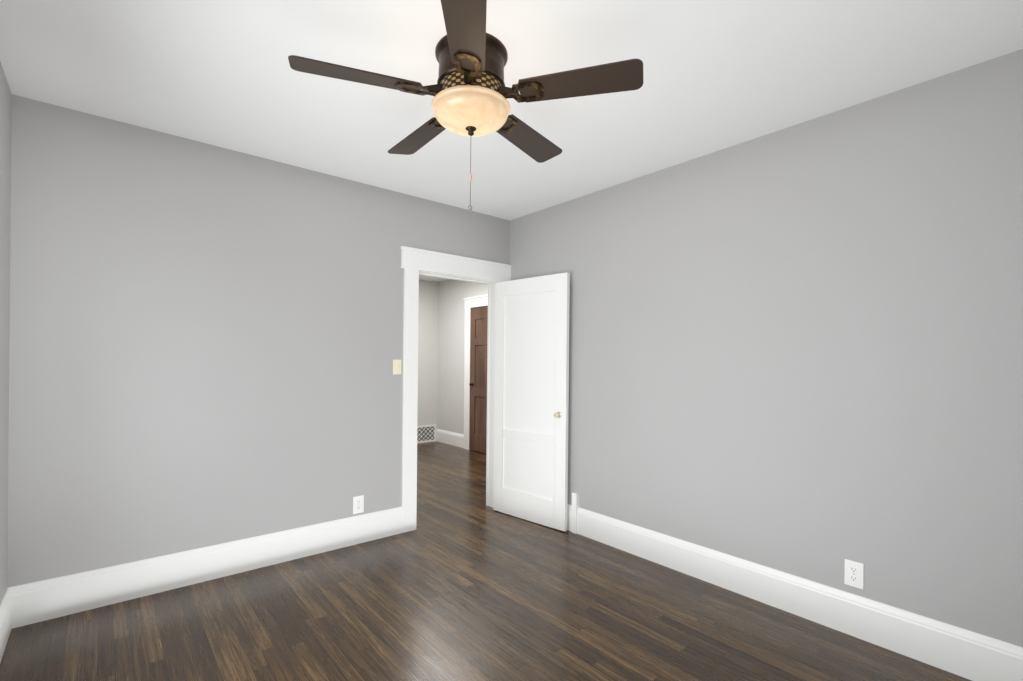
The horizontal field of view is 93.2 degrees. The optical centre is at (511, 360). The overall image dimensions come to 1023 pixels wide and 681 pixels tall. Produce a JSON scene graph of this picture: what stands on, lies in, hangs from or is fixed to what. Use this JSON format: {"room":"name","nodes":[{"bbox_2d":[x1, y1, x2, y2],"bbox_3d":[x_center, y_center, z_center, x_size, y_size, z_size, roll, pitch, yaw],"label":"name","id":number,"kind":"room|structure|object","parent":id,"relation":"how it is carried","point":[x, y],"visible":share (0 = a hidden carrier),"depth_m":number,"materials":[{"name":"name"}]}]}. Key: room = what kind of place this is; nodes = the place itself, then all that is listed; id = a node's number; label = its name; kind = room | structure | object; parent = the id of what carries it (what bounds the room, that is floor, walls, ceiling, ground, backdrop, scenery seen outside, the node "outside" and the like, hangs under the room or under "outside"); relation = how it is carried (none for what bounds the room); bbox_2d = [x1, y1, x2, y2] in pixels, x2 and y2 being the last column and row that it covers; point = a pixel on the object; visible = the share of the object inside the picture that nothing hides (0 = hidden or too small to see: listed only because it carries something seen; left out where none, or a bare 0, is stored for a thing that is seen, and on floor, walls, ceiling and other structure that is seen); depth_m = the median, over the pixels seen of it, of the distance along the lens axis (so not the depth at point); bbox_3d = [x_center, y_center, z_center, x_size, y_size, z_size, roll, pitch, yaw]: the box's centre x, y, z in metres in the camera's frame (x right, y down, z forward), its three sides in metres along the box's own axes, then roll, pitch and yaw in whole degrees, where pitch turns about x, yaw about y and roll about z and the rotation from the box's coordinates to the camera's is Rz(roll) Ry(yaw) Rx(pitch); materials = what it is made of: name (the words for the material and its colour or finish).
{"room":"empty bedroom","nodes":[
{"label":"empty bedroom","id":0,"kind":"room"},
{"bbox_2d":[0,61,11,603],"bbox_3d":[-1.328,0.013,0.934,0.125,2.620,3.911,1,0,-40],"label":"wall","id":1,"kind":"structure","parent":0,"point":[5,150],"depth_m":2.25,"materials":[{"name":"grey paint"}]},
{"bbox_2d":[0,588,11,661],"bbox_3d":[-1.285,1.224,0.980,0.019,0.200,3.661,1,0,-40],"label":"baseboard","id":2,"kind":"structure","parent":1,"relation":"attached to","point":[5,616],"depth_m":2.23,"materials":[{"name":"white wood"}]},
{"bbox_2d":[7,94,500,587],"bbox_3d":[-1.325,0.013,3.415,3.083,2.620,0.125,1,0,-40],"label":"wall","id":3,"kind":"structure","parent":0,"point":[205,344],"depth_m":2.85,"materials":[{"name":"grey paint"}]},
{"bbox_2d":[8,507,402,628],"bbox_3d":[-1.657,1.220,3.050,2.124,0.200,0.019,1,0,-40],"label":"baseboard","id":4,"kind":"structure","parent":3,"relation":"attached to","point":[43,600],"depth_m":2.83,"materials":[{"name":"white wood"}]},
{"bbox_2d":[353,495,363,513],"bbox_3d":[-1.111,1.047,3.517,0.080,0.125,0.008,1,0,-40],"label":"electrical outlet","id":5,"kind":"object","parent":3,"relation":"attached to","point":[358,504],"visible":1,"depth_m":3.51,"materials":[{"name":"white plastic"}]},
{"bbox_2d":[393,360,400,374],"bbox_3d":[-0.872,0.049,3.704,0.070,0.114,0.019,1,0,-40],"label":"light switch","id":6,"kind":"object","parent":3,"relation":"attached to","point":[396,367],"visible":1,"depth_m":3.70,"materials":[{"name":"beige plastic"}]},
{"bbox_2d":[400,246,511,532],"bbox_3d":[-0.486,0.228,4.121,1.096,2.207,0.185,1,0,-40],"label":"door frame","id":7,"kind":"structure","parent":3,"relation":"attached to","point":[414,261],"depth_m":3.80,"materials":[{"name":"white wood"}]},
{"bbox_2d":[493,273,569,531],"bbox_3d":[0.144,0.320,4.057,0.806,2.023,0.131,1,0,43],"label":"door","id":8,"kind":"structure","parent":7,"relation":"attached to","point":[531,398],"depth_m":4.02,"materials":[{"name":"white wood"}]},
{"bbox_2d":[419,271,497,282],"bbox_3d":[-0.472,-0.713,4.133,0.863,0.018,0.131,1,0,-40],"label":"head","id":9,"kind":"structure","parent":3,"relation":"attached to","point":[456,276],"depth_m":4.07},
{"bbox_2d":[419,273,494,284],"bbox_3d":[-0.468,-0.697,4.128,0.827,0.012,0.035,1,0,-40],"label":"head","id":10,"kind":"structure","parent":9,"relation":"attached to","point":[453,278],"depth_m":4.12},
{"bbox_2d":[417,280,438,429],"bbox_3d":[-2.506,0.002,6.971,3.522,2.620,0.125,1,0,-40],"label":"wall","id":11,"kind":"structure","parent":0,"point":[427,352],"depth_m":7.86,"materials":[{"name":"paint"}]},
{"bbox_2d":[417,425,435,442],"bbox_3d":[-1.448,1.185,7.784,0.530,0.275,0.014,1,0,-40],"label":"air vent","id":12,"kind":"object","parent":11,"relation":"in","point":[426,433],"visible":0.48,"depth_m":7.84,"materials":[{"name":"white metal"}]},
{"bbox_2d":[437,279,487,434],"bbox_3d":[-0.046,0.026,6.692,0.125,2.620,3.478,1,0,-40],"label":"wall","id":13,"kind":"structure","parent":0,"point":[452,294],"depth_m":7.65,"materials":[{"name":"paint"}]},
{"bbox_2d":[436,429,463,447],"bbox_3d":[-0.967,1.227,7.657,0.019,0.200,0.829,1,0,-40],"label":"baseboard","id":14,"kind":"structure","parent":13,"relation":"attached to","point":[450,438],"depth_m":7.64,"materials":[{"name":"white wood"}]},
{"bbox_2d":[463,294,487,449],"bbox_3d":[-0.352,0.195,6.913,0.055,2.275,1.130,1,0,-40],"label":"door frame","id":15,"kind":"structure","parent":13,"relation":"attached to","point":[476,301],"depth_m":7.25,"materials":[{"name":"white wood"}]},
{"bbox_2d":[469,306,487,452],"bbox_3d":[-0.365,0.275,6.902,0.083,2.103,0.800,1,0,-40],"label":"hall door","id":16,"kind":"structure","parent":13,"relation":"in","point":[478,379],"depth_m":7.06,"materials":[{"name":"brown wood"}]},
{"bbox_2d":[0,441,971,680],"bbox_3d":[-0.670,1.360,3.778,4.822,0.060,7.389,1,0,-40],"label":"floor","id":17,"kind":"structure","parent":0,"point":[462,582],"depth_m":2.45,"materials":[{"name":"brown wood"}]},
{"bbox_2d":[0,0,1022,281],"bbox_3d":[-0.645,-1.320,3.778,4.822,0.060,7.389,1,0,-40],"label":"ceiling","id":18,"kind":"structure","parent":0,"point":[718,75],"depth_m":2.14,"materials":[{"name":"paint"}]},
{"bbox_2d":[288,0,642,209],"bbox_3d":[-0.195,-0.958,2.063,1.351,0.655,1.302,1,0,-40],"label":"fan","id":19,"kind":"object","parent":18,"relation":"hanging from","point":[470,92],"visible":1,"depth_m":1.91,"materials":[{"name":"brown wood"}]},
{"bbox_2d":[509,49,1022,646],"bbox_3d":[1.202,0.037,3.073,0.125,2.620,3.911,1,0,-40],"label":"wall","id":20,"kind":"structure","parent":0,"point":[795,349],"depth_m":2.48,"materials":[{"name":"grey paint"}]},
{"bbox_2d":[567,492,1022,680],"bbox_3d":[1.132,1.192,3.023,0.030,0.310,3.661,1,0,-40],"label":"baseboard","id":21,"kind":"structure","parent":20,"relation":"attached to","point":[967,654],"depth_m":2.47,"materials":[{"name":"white wood"}]},
{"bbox_2d":[844,559,863,589],"bbox_3d":[1.688,1.052,2.384,0.008,0.125,0.080,1,0,-40],"label":"electrical outlet","id":22,"kind":"object","parent":20,"relation":"attached to","point":[854,574],"visible":1,"depth_m":2.38,"materials":[{"name":"white plastic"}]}
]}

